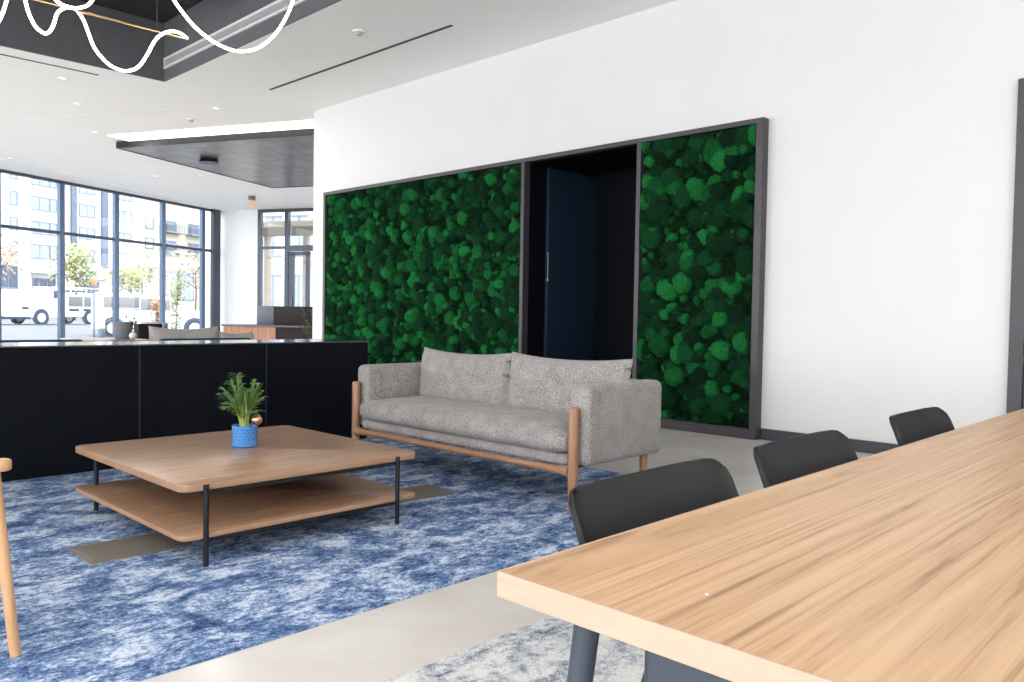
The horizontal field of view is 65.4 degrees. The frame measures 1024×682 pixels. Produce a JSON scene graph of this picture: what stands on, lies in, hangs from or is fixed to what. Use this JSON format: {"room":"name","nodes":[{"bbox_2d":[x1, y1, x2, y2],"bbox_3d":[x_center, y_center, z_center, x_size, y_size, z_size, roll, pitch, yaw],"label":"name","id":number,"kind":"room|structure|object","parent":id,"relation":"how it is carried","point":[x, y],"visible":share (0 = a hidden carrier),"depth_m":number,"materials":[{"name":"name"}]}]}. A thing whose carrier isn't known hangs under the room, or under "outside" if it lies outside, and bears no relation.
{"room":"lobby","nodes":[
{"label":"lobby","id":0,"kind":"room"},
{"bbox_2d":[57,183,64,339],"bbox_3d":[-11.423,-1.968,21.458,0.100,4.243,1.780,2,2,19],"label":"window mullion","id":1,"kind":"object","parent":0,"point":[60,187],"depth_m":20.65,"materials":[{"name":"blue metal"}]},
{"bbox_2d":[80,0,202,22],"bbox_3d":[-4.170,-4.450,6.214,8.530,0.140,6.430,3,3,44],"label":"ceiling","id":2,"kind":"structure","parent":0,"point":[162,11],"depth_m":10.86,"materials":[{"name":"black paint"}]},
{"bbox_2d":[0,0,187,71],"bbox_3d":[-3.111,-3.132,5.373,0.270,2.387,1.865,3,3,44],"label":"chandelier","id":3,"kind":"object","parent":2,"relation":"hanging from","point":[63,6],"visible":1,"depth_m":5.63,"materials":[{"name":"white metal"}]},
{"bbox_2d":[177,0,196,4],"bbox_3d":[-5.823,-4.191,7.590,0.320,0.320,5.700,3,3,44],"label":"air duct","id":4,"kind":"object","parent":2,"relation":"attached to","point":[192,2],"visible":1,"depth_m":9.57,"materials":[{"name":"black metal"}]},
{"bbox_2d":[173,0,293,52],"bbox_3d":[-1.954,-3.159,5.460,2.198,2.301,0.144,-1,3,-43],"label":"chandelier","id":5,"kind":"object","parent":2,"relation":"hanging from","point":[174,1],"visible":1,"depth_m":5.55,"materials":[{"name":"white metal"}]},
{"bbox_2d":[205,210,257,331],"bbox_3d":[-3.341,-1.906,24.339,14.600,4.433,0.250,2,2,19],"label":"wall","id":6,"kind":"structure","parent":0,"point":[239,228],"depth_m":26.17,"materials":[{"name":"paint"}]},
{"bbox_2d":[0,172,1,339],"bbox_3d":[-12.004,-1.923,19.776,0.100,4.243,1.780,2,2,19],"label":"window frame","id":7,"kind":"structure","parent":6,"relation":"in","point":[0,172],"depth_m":19.05,"materials":[{"name":"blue metal"}]},
{"bbox_2d":[0,169,210,251],"bbox_3d":[-13.543,-1.778,15.327,0.120,4.431,23.450,2,2,19],"label":"trim","id":8,"kind":"structure","parent":6,"relation":"attached to","point":[1,170],"depth_m":21.64,"materials":[{"name":"metal"}]},
{"bbox_2d":[0,158,223,210],"bbox_3d":[-10.975,-4.077,19.061,0.036,0.036,14.401,1,2,12],"label":"trim","id":9,"kind":"structure","parent":6,"relation":"attached to","point":[0,158],"depth_m":20.60,"materials":[{"name":"white metal"}]},
{"bbox_2d":[112,193,118,337],"bbox_3d":[-10.843,-2.013,23.135,0.100,4.243,1.770,2,2,19],"label":"window","id":10,"kind":"structure","parent":6,"relation":"in","point":[115,197],"depth_m":22.32,"materials":[{"name":"blue metal"}]},
{"bbox_2d":[159,202,165,321],"bbox_3d":[-10.271,-2.057,24.789,0.100,4.243,1.730,2,2,19],"label":"window","id":11,"kind":"structure","parent":6,"relation":"in","point":[162,206],"depth_m":23.99,"materials":[{"name":"blue metal"}]},
{"bbox_2d":[199,210,204,328],"bbox_3d":[-9.871,-2.088,25.946,0.100,4.243,0.720,2,2,19],"label":"window","id":12,"kind":"structure","parent":6,"relation":"in","point":[202,212],"depth_m":25.63,"materials":[{"name":"blue metal"}]},
{"bbox_2d":[257,208,312,305],"bbox_3d":[-6.320,-1.983,25.266,4.040,4.431,0.140,2,2,19],"label":"window","id":13,"kind":"structure","parent":6,"relation":"in","point":[287,247],"depth_m":25.53,"materials":[{"name":"metal"}]},
{"bbox_2d":[289,252,310,306],"bbox_3d":[-6.769,-1.318,25.399,0.740,3.040,0.135,2,2,19],"label":"door","id":14,"kind":"structure","parent":13,"relation":"attached to","point":[292,255],"depth_m":25.36,"materials":[{"name":"metal"}]},
{"bbox_2d":[0,0,676,210],"bbox_3d":[0.020,-3.814,11.752,34.568,0.300,35.000,3,3,44],"label":"ceiling","id":15,"kind":"structure","parent":0,"point":[239,84],"depth_m":11.54,"materials":[{"name":"paint"}]},
{"bbox_2d":[0,54,97,74],"bbox_3d":[-6.703,-3.723,10.301,0.044,0.004,2.560,3,3,44],"label":"ceiling slot","id":16,"kind":"object","parent":15,"relation":"attached to","point":[0,54],"visible":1,"depth_m":10.76,"materials":[{"name":"metal"}]},
{"bbox_2d":[55,76,69,80],"bbox_3d":[-6.423,-3.752,11.394,0.150,0.008,0.150,3,3,44],"label":"recessed light","id":17,"kind":"object","parent":15,"relation":"in","point":[57,77],"visible":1,"depth_m":11.40,"materials":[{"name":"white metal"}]},
{"bbox_2d":[7,110,169,121],"bbox_3d":[-7.279,-3.840,13.635,3.422,0.004,0.046,1,2,16],"label":"ceiling slot","id":18,"kind":"object","parent":15,"relation":"attached to","point":[164,110],"visible":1,"depth_m":13.61,"materials":[{"name":"white metal"}]},
{"bbox_2d":[0,0,341,81],"bbox_3d":[-4.178,-3.987,6.229,8.530,0.866,6.430,3,3,44],"label":"ceiling recess","id":19,"kind":"structure","parent":15,"relation":"attached to","point":[124,46],"depth_m":10.61,"materials":[{"name":"grey paint"}]},
{"bbox_2d":[163,0,305,68],"bbox_3d":[-2.593,-3.864,9.131,6.680,0.150,0.020,3,3,44],"label":"grille","id":20,"kind":"object","parent":19,"relation":"attached to","point":[278,6],"visible":1,"depth_m":10.02,"materials":[{"name":"white metal"}]},
{"bbox_2d":[108,120,313,140],"bbox_3d":[-5.170,-3.832,14.590,5.000,0.011,0.670,2,2,19],"label":"recessed light","id":21,"kind":"object","parent":15,"relation":"in","point":[304,124],"visible":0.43,"depth_m":14.54,"materials":[{"name":"white plastic"}]},
{"bbox_2d":[116,128,313,187],"bbox_3d":[-4.471,-3.840,17.153,5.210,0.139,5.030,2,2,19],"label":"ceiling panel","id":22,"kind":"object","parent":15,"relation":"attached to","point":[282,158],"visible":0.64,"depth_m":16.03,"materials":[{"name":"wood"}]},
{"bbox_2d":[199,157,218,164],"bbox_3d":[-6.319,-3.753,16.635,0.400,0.080,0.400,2,2,19],"label":"round speaker","id":23,"kind":"object","parent":22,"relation":"attached to","point":[205,160],"visible":1,"depth_m":16.52},
{"bbox_2d":[248,196,255,206],"bbox_3d":[-7.426,-3.984,22.791,0.100,0.310,0.200,2,2,19],"label":"pendant light","id":24,"kind":"object","parent":15,"relation":"hanging from","point":[252,199],"visible":1,"depth_m":22.74,"materials":[{"name":"orange glass"}]},
{"bbox_2d":[353,29,364,35],"bbox_3d":[-1.787,-3.589,9.301,0.140,0.050,0.140,3,3,44],"label":"smoke detector","id":25,"kind":"object","parent":15,"relation":"attached to","point":[358,32],"visible":1,"depth_m":9.27,"materials":[{"name":"white plastic"}]},
{"bbox_2d":[269,25,452,89],"bbox_3d":[-2.133,-3.654,10.443,4.010,0.004,0.046,3,3,43],"label":"ceiling slot","id":26,"kind":"object","parent":15,"relation":"attached to","point":[448,26],"visible":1,"depth_m":10.17,"materials":[{"name":"black metal"}]},
{"bbox_2d":[139,428,873,681],"bbox_3d":[-0.056,0.866,11.903,34.568,0.200,35.000,3,3,44],"label":"floor","id":27,"kind":"structure","parent":0,"point":[390,641],"depth_m":2.89,"materials":[{"name":"concrete"}]},
{"bbox_2d":[0,339,82,342],"bbox_3d":[-4.910,0.413,7.068,0.850,0.860,1.810,3,3,44],"label":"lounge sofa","id":28,"kind":"object","parent":27,"relation":"on","point":[63,340],"visible":0.15,"depth_m":7.17,"materials":[{"name":"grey fabric"}]},
{"bbox_2d":[60,338,152,341],"bbox_3d":[-4.044,0.404,7.962,0.750,0.850,0.620,3,3,44],"label":"side table","id":29,"kind":"object","parent":27,"relation":"on","point":[82,339],"visible":0.29,"depth_m":7.83,"materials":[{"name":"brown wood"}]},
{"bbox_2d":[112,315,143,338],"bbox_3d":[-3.927,-0.147,8.147,0.221,0.240,0.278,3,3,44],"label":"planter","id":30,"kind":"object","parent":29,"relation":"on","point":[121,330],"visible":0.9,"depth_m":8.06,"materials":[{"name":"grey stone"}]},
{"bbox_2d":[112,322,132,338],"bbox_3d":[-3.965,-0.111,8.127,0.196,0.168,0.196,3,3,44],"label":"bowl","id":31,"kind":"object","parent":30,"relation":"on","point":[121,330],"depth_m":8.06,"materials":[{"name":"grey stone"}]},
{"bbox_2d":[129,332,136,338],"bbox_3d":[-3.786,-0.053,7.969,0.070,0.070,0.070,3,3,44],"label":"ball","id":32,"kind":"object","parent":29,"relation":"on","point":[132,335],"visible":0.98,"depth_m":7.95,"materials":[{"name":"white ceramic"}]},
{"bbox_2d":[134,322,167,338],"bbox_3d":[-4.371,0.278,9.358,0.550,1.000,0.370,2,2,32],"label":"armchair","id":33,"kind":"object","parent":27,"relation":"on","point":[143,328],"visible":0.23,"depth_m":9.12,"materials":[{"name":"black fabric"}]},
{"bbox_2d":[0,339,369,481],"bbox_3d":[-4.253,0.483,4.698,0.634,0.895,7.820,3,3,44],"label":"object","id":34,"kind":"structure","parent":27,"relation":"on","point":[56,398],"depth_m":5.89,"materials":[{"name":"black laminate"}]},
{"bbox_2d":[0,339,360,347],"bbox_3d":[-4.247,0.041,4.685,0.630,0.010,7.818,3,3,44],"label":"countertop","id":35,"kind":"structure","parent":34,"relation":"on","point":[266,340],"depth_m":6.22,"materials":[{"name":"black stone"}]},
{"bbox_2d":[149,326,253,340],"bbox_3d":[-3.403,0.325,8.621,0.850,0.985,1.140,3,3,44],"label":"lounge sofa","id":36,"kind":"object","parent":27,"relation":"on","point":[155,333],"visible":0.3,"depth_m":8.33,"materials":[{"name":"grey fabric"}]},
{"bbox_2d":[149,326,217,340],"bbox_3d":[-3.434,0.068,8.367,0.206,0.455,0.740,3,3,44],"label":"cushion","id":37,"kind":"object","parent":36,"relation":"on","point":[155,333],"depth_m":8.27,"materials":[{"name":"grey fabric"}]},
{"bbox_2d":[218,330,253,339],"bbox_3d":[-3.044,0.081,8.770,0.207,0.396,0.420,3,3,44],"label":"cushion","id":38,"kind":"object","parent":36,"relation":"on","point":[249,334],"depth_m":8.72,"materials":[{"name":"grey fabric"}]},
{"bbox_2d":[210,209,220,330],"bbox_3d":[-9.689,-2.063,26.069,0.135,4.431,0.320,2,2,19],"label":"steel column","id":39,"kind":"structure","parent":27,"relation":"on","point":[215,242],"depth_m":25.97,"materials":[{"name":"grey metal"}]},
{"bbox_2d":[221,324,311,339],"bbox_3d":[-5.671,0.007,20.052,2.990,0.810,1.210,2,2,19],"label":"reception desk","id":40,"kind":"object","parent":27,"relation":"on","point":[260,332],"visible":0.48,"depth_m":19.54,"materials":[{"name":"brown wood"}]},
{"bbox_2d":[221,324,311,327],"bbox_3d":[-5.665,-0.375,20.039,2.990,0.045,1.210,2,2,19],"label":"countertop","id":41,"kind":"structure","parent":40,"relation":"on","point":[244,325],"depth_m":19.60,"materials":[{"name":"stone"}]},
{"bbox_2d":[257,306,312,325],"bbox_3d":[-5.253,-0.620,19.817,2.200,0.470,0.510,2,2,19],"label":"base cabinet","id":42,"kind":"object","parent":40,"relation":"on","point":[266,315],"visible":0.69,"depth_m":19.70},
{"bbox_2d":[297,307,312,338],"bbox_3d":[-4.076,-0.072,16.206,0.756,1.269,0.803,2,2,29],"label":"floor plant","id":43,"kind":"object","parent":27,"relation":"on","point":[301,308],"visible":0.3,"depth_m":16.17,"materials":[{"name":"green plant"}]},
{"bbox_2d":[0,434,740,681],"bbox_3d":[-2.638,0.995,3.442,3.495,0.005,8.250,3,3,44],"label":"area rug","id":44,"kind":"object","parent":27,"relation":"on","point":[142,617],"visible":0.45,"depth_m":3.59,"materials":[{"name":"blue carpet"}]},
{"bbox_2d":[0,458,20,657],"bbox_3d":[-2.111,0.602,2.533,0.670,0.852,0.816,3,3,44],"label":"lounge chair","id":45,"kind":"object","parent":44,"relation":"on","point":[6,578],"visible":1,"depth_m":2.58,"materials":[{"name":"brown wood"}]},
{"bbox_2d":[66,532,191,564],"bbox_3d":[-1.839,0.990,3.845,0.340,0.003,0.460,3,3,44],"label":"floor mat","id":46,"kind":"object","parent":44,"relation":"on","point":[117,549],"visible":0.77,"depth_m":3.82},
{"bbox_2d":[76,425,414,566],"bbox_3d":[-1.484,0.789,4.451,1.426,0.377,1.330,3,3,44],"label":"coffee table","id":47,"kind":"object","parent":44,"relation":"on","point":[202,487],"visible":1,"depth_m":4.17,"materials":[{"name":"brown wood"}]},
{"bbox_2d":[216,372,266,447],"bbox_3d":[-1.527,0.389,4.515,0.291,0.417,0.268,0,2,-15],"label":"potted palm","id":48,"kind":"object","parent":47,"relation":"on","point":[244,434],"visible":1,"depth_m":4.50,"materials":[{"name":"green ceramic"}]},
{"bbox_2d":[232,423,257,447],"bbox_3d":[-1.518,0.537,4.532,0.143,0.120,0.143,3,3,44],"label":"pot","id":49,"kind":"object","parent":48,"relation":"attached to","point":[244,435],"depth_m":4.48,"materials":[{"name":"blue ceramic"}]},
{"bbox_2d":[251,414,261,425],"bbox_3d":[-1.453,0.458,4.538,0.064,0.085,0.064,3,3,44],"label":"globe","id":50,"kind":"object","parent":48,"relation":"on","point":[256,419],"visible":1,"depth_m":4.52,"materials":[{"name":"orange metal"}]},
{"bbox_2d":[76,473,414,541],"bbox_3d":[-1.490,0.841,4.458,1.410,0.024,1.330,3,3,44],"label":"shelf","id":51,"kind":"object","parent":47,"relation":"attached to","point":[178,516],"depth_m":4.15,"materials":[{"name":"brown wood"}]},
{"bbox_2d":[400,484,456,503],"bbox_3d":[-0.632,0.970,5.077,0.320,0.003,0.490,3,3,44],"label":"floor mat","id":52,"kind":"object","parent":44,"relation":"on","point":[424,491],"visible":0.47,"depth_m":5.13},
{"bbox_2d":[352,347,660,513],"bbox_3d":[-0.150,0.519,5.668,2.310,0.880,0.870,3,3,44],"label":"sofa","id":53,"kind":"object","parent":44,"relation":"on","point":[574,414],"visible":0.94,"depth_m":5.32,"materials":[{"name":"grey fabric"}]},
{"bbox_2d":[359,396,568,452],"bbox_3d":[-0.194,0.548,5.624,2.090,0.175,0.745,3,3,44],"label":"seat cushion","id":54,"kind":"object","parent":53,"relation":"on","point":[502,424],"depth_m":5.35,"materials":[{"name":"grey fabric"}]},
{"bbox_2d":[419,347,512,404],"bbox_3d":[-0.371,0.283,6.148,0.195,0.436,1.050,6,-2,-44],"label":"cushion","id":55,"kind":"object","parent":53,"relation":"on","point":[475,378],"depth_m":6.00,"materials":[{"name":"grey fabric"}]},
{"bbox_2d":[507,352,632,412],"bbox_3d":[0.366,0.311,5.436,1.050,0.436,0.196,3,-4,43],"label":"cushion","id":56,"kind":"object","parent":53,"relation":"on","point":[536,383],"depth_m":5.41,"materials":[{"name":"grey fabric"}]},
{"bbox_2d":[385,616,644,681],"bbox_3d":[1.538,1.155,0.548,5.475,0.005,9.900,3,3,44],"label":"area rug","id":57,"kind":"object","parent":27,"relation":"on","point":[539,651],"visible":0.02,"depth_m":2.65,"materials":[{"name":"carpet"}]},
{"bbox_2d":[568,458,738,681],"bbox_3d":[0.470,0.700,1.666,0.502,0.796,0.626,3,3,44],"label":"dining chair","id":58,"kind":"object","parent":57,"relation":"on","point":[603,508],"visible":0.33,"depth_m":1.79,"materials":[{"name":"black plastic"}]},
{"bbox_2d":[497,408,1023,681],"bbox_3d":[1.984,0.727,2.389,1.322,0.744,4.424,3,3,44],"label":"dining table","id":59,"kind":"object","parent":57,"relation":"on","point":[905,563],"visible":1,"depth_m":1.24,"materials":[{"name":"brown wood"}]},
{"bbox_2d":[753,430,857,487],"bbox_3d":[1.009,0.691,2.222,0.502,0.796,0.626,3,3,44],"label":"dining chair","id":60,"kind":"object","parent":57,"relation":"on","point":[784,460],"visible":0.31,"depth_m":2.36,"materials":[{"name":"black plastic"}]},
{"bbox_2d":[889,407,954,446],"bbox_3d":[1.733,0.679,2.969,0.502,0.796,0.626,3,3,44],"label":"dining chair","id":61,"kind":"object","parent":57,"relation":"on","point":[912,426],"visible":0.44,"depth_m":3.13,"materials":[{"name":"black plastic"}]},
{"bbox_2d":[312,0,1023,443],"bbox_3d":[4.702,-1.205,6.605,20.510,4.433,1.740,3,3,44],"label":"wall","id":62,"kind":"structure","parent":0,"point":[893,123],"depth_m":7.18,"materials":[{"name":"paint"}]},
{"bbox_2d":[322,117,768,439],"bbox_3d":[-0.331,-0.708,10.147,7.470,3.050,0.189,3,3,44],"label":"wall","id":63,"kind":"structure","parent":62,"relation":"attached to","point":[437,261],"depth_m":8.51,"materials":[{"name":"green plant"}]},
{"bbox_2d":[527,146,636,378],"bbox_3d":[1.242,-0.683,9.695,1.700,3.080,1.330,3,3,44],"label":"wall niche","id":64,"kind":"object","parent":63,"relation":"in","point":[615,170],"visible":0.29,"depth_m":10.35,"materials":[{"name":"paint"}]},
{"bbox_2d":[543,168,597,360],"bbox_3d":[0.767,-0.677,10.355,0.069,2.990,1.002,3,3,44],"label":"door","id":65,"kind":"structure","parent":64,"relation":"attached to","point":[571,198],"depth_m":10.31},
{"bbox_2d":[760,428,897,453],"bbox_3d":[3.115,0.924,6.950,2.025,0.106,0.025,3,3,44],"label":"baseboard","id":66,"kind":"structure","parent":62,"relation":"attached to","point":[864,446],"depth_m":7.02,"materials":[{"name":"grey"}]},
{"bbox_2d":[1006,78,1023,413],"bbox_3d":[4.848,-0.451,5.224,2.730,3.020,0.060,3,3,44],"label":"door","id":67,"kind":"structure","parent":62,"relation":"in","point":[1015,380],"depth_m":6.12,"materials":[{"name":"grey metal"}]},
{"label":"outside","id":68,"kind":"structure","parent":0,"visible":0},
{"bbox_2d":[2,317,133,339],"bbox_3d":[-23.500,-1.963,81.243,168.219,0.270,190.910,3,3,44],"label":"ground","id":69,"kind":"structure","parent":68,"point":[27,330],"depth_m":36.59,"materials":[{"name":"concrete"}]},
{"bbox_2d":[1,216,24,280],"bbox_3d":[-36.374,-5.187,56.286,3.401,7.475,3.533,3,3,44],"label":"street tree","id":70,"kind":"object","parent":69,"relation":"on","point":[10,258],"visible":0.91,"depth_m":56.38,"materials":[{"name":"green plant"}]},
{"bbox_2d":[1,173,30,294],"bbox_3d":[-58.422,-12.074,83.037,12.100,18.800,8.600,2,2,19],"label":"apartment building","id":71,"kind":"structure","parent":69,"relation":"on","point":[15,190],"depth_m":83.58,"materials":[{"name":"grey stone"}]},
{"bbox_2d":[1,286,102,324],"bbox_3d":[-27.240,-2.010,46.003,1.980,2.294,7.320,2,2,19],"label":"truck","id":72,"kind":"object","parent":69,"relation":"on","point":[37,303],"visible":0.77,"depth_m":45.42,"materials":[{"name":"white paint"}]},
{"bbox_2d":[47,241,102,319],"bbox_3d":[-34.273,-4.749,62.470,3.879,6.270,4.038,3,3,44],"label":"street tree","id":73,"kind":"object","parent":69,"relation":"on","point":[73,261],"visible":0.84,"depth_m":62.29,"materials":[{"name":"green plant"}]},
{"bbox_2d":[30,178,143,295],"bbox_3d":[-55.768,-12.442,95.763,15.200,18.800,17.200,2,2,19],"label":"apartment building","id":74,"kind":"structure","parent":69,"relation":"on","point":[87,211],"depth_m":92.98,"materials":[{"name":"white concrete"}]},
{"bbox_2d":[91,279,96,337],"bbox_3d":[-15.192,-1.135,29.002,0.060,2.250,0.180,3,3,44],"label":"sign post","id":75,"kind":"object","parent":69,"relation":"on","point":[93,281],"visible":0.9,"depth_m":28.98,"materials":[{"name":"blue metal"}]},
{"bbox_2d":[97,316,104,337],"bbox_3d":[-13.832,-0.379,26.869,0.248,0.920,0.248,3,3,44],"label":"bollard","id":76,"kind":"object","parent":69,"relation":"on","point":[100,321],"visible":0.73,"depth_m":26.77,"materials":[{"name":"white metal"}]},
{"bbox_2d":[103,262,158,294],"bbox_3d":[-32.390,-4.217,67.767,4.255,4.928,4.553,3,3,44],"label":"street tree","id":77,"kind":"object","parent":69,"relation":"on","point":[123,272],"visible":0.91,"depth_m":67.42,"materials":[{"name":"green plant"}]},
{"bbox_2d":[119,252,166,294],"bbox_3d":[-33.852,-5.037,72.903,4.146,6.188,4.264,3,3,44],"label":"street tree","id":78,"kind":"object","parent":69,"relation":"on","point":[149,254],"visible":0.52,"depth_m":72.81,"materials":[{"name":"green plant"}]},
{"bbox_2d":[91,292,198,336],"bbox_3d":[-15.539,-1.077,34.635,4.750,1.921,1.880,0,2,-31],"label":"van","id":79,"kind":"object","parent":69,"relation":"on","point":[131,305],"visible":0.42,"depth_m":33.44,"materials":[{"name":"white paint"}]},
{"bbox_2d":[149,294,158,321],"bbox_3d":[-12.983,-0.903,29.218,0.533,1.806,0.573,3,3,44],"label":"columnar shrub","id":80,"kind":"object","parent":69,"relation":"on","point":[156,318],"visible":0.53,"depth_m":29.13,"materials":[{"name":"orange plant"}]},
{"bbox_2d":[144,200,199,310],"bbox_3d":[-51.506,-11.974,114.412,15.120,16.800,19.600,2,2,19],"label":"apartment building","id":81,"kind":"structure","parent":69,"relation":"on","point":[182,223],"depth_m":109.22,"materials":[{"name":"white concrete"}]},
{"bbox_2d":[166,266,185,328],"bbox_3d":[-12.678,-1.457,30.108,0.777,2.864,0.765,3,3,44],"label":"columnar shrub","id":82,"kind":"object","parent":69,"relation":"on","point":[179,284],"visible":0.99,"depth_m":30.05,"materials":[{"name":"green plant"}]},
{"bbox_2d":[166,246,198,309],"bbox_3d":[-29.780,-5.425,75.106,5.184,6.951,5.205,3,3,44],"label":"street tree","id":83,"kind":"object","parent":69,"relation":"on","point":[195,266],"visible":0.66,"depth_m":74.75,"materials":[{"name":"green plant"}]},
{"bbox_2d":[263,220,312,306],"bbox_3d":[-5.659,-1.887,27.284,8.900,4.170,2.800,2,2,19],"label":"entrance canopy","id":84,"kind":"object","parent":69,"relation":"on","point":[304,228],"visible":0.38,"depth_m":29.19,"materials":[{"name":"beige concrete"}]},
{"bbox_2d":[263,212,312,306],"bbox_3d":[-3.241,-6.415,46.818,25.300,12.000,8.080,2,2,19],"label":"apartment building","id":85,"kind":"structure","parent":69,"relation":"on","point":[277,255],"depth_m":46.13,"materials":[{"name":"white concrete"}]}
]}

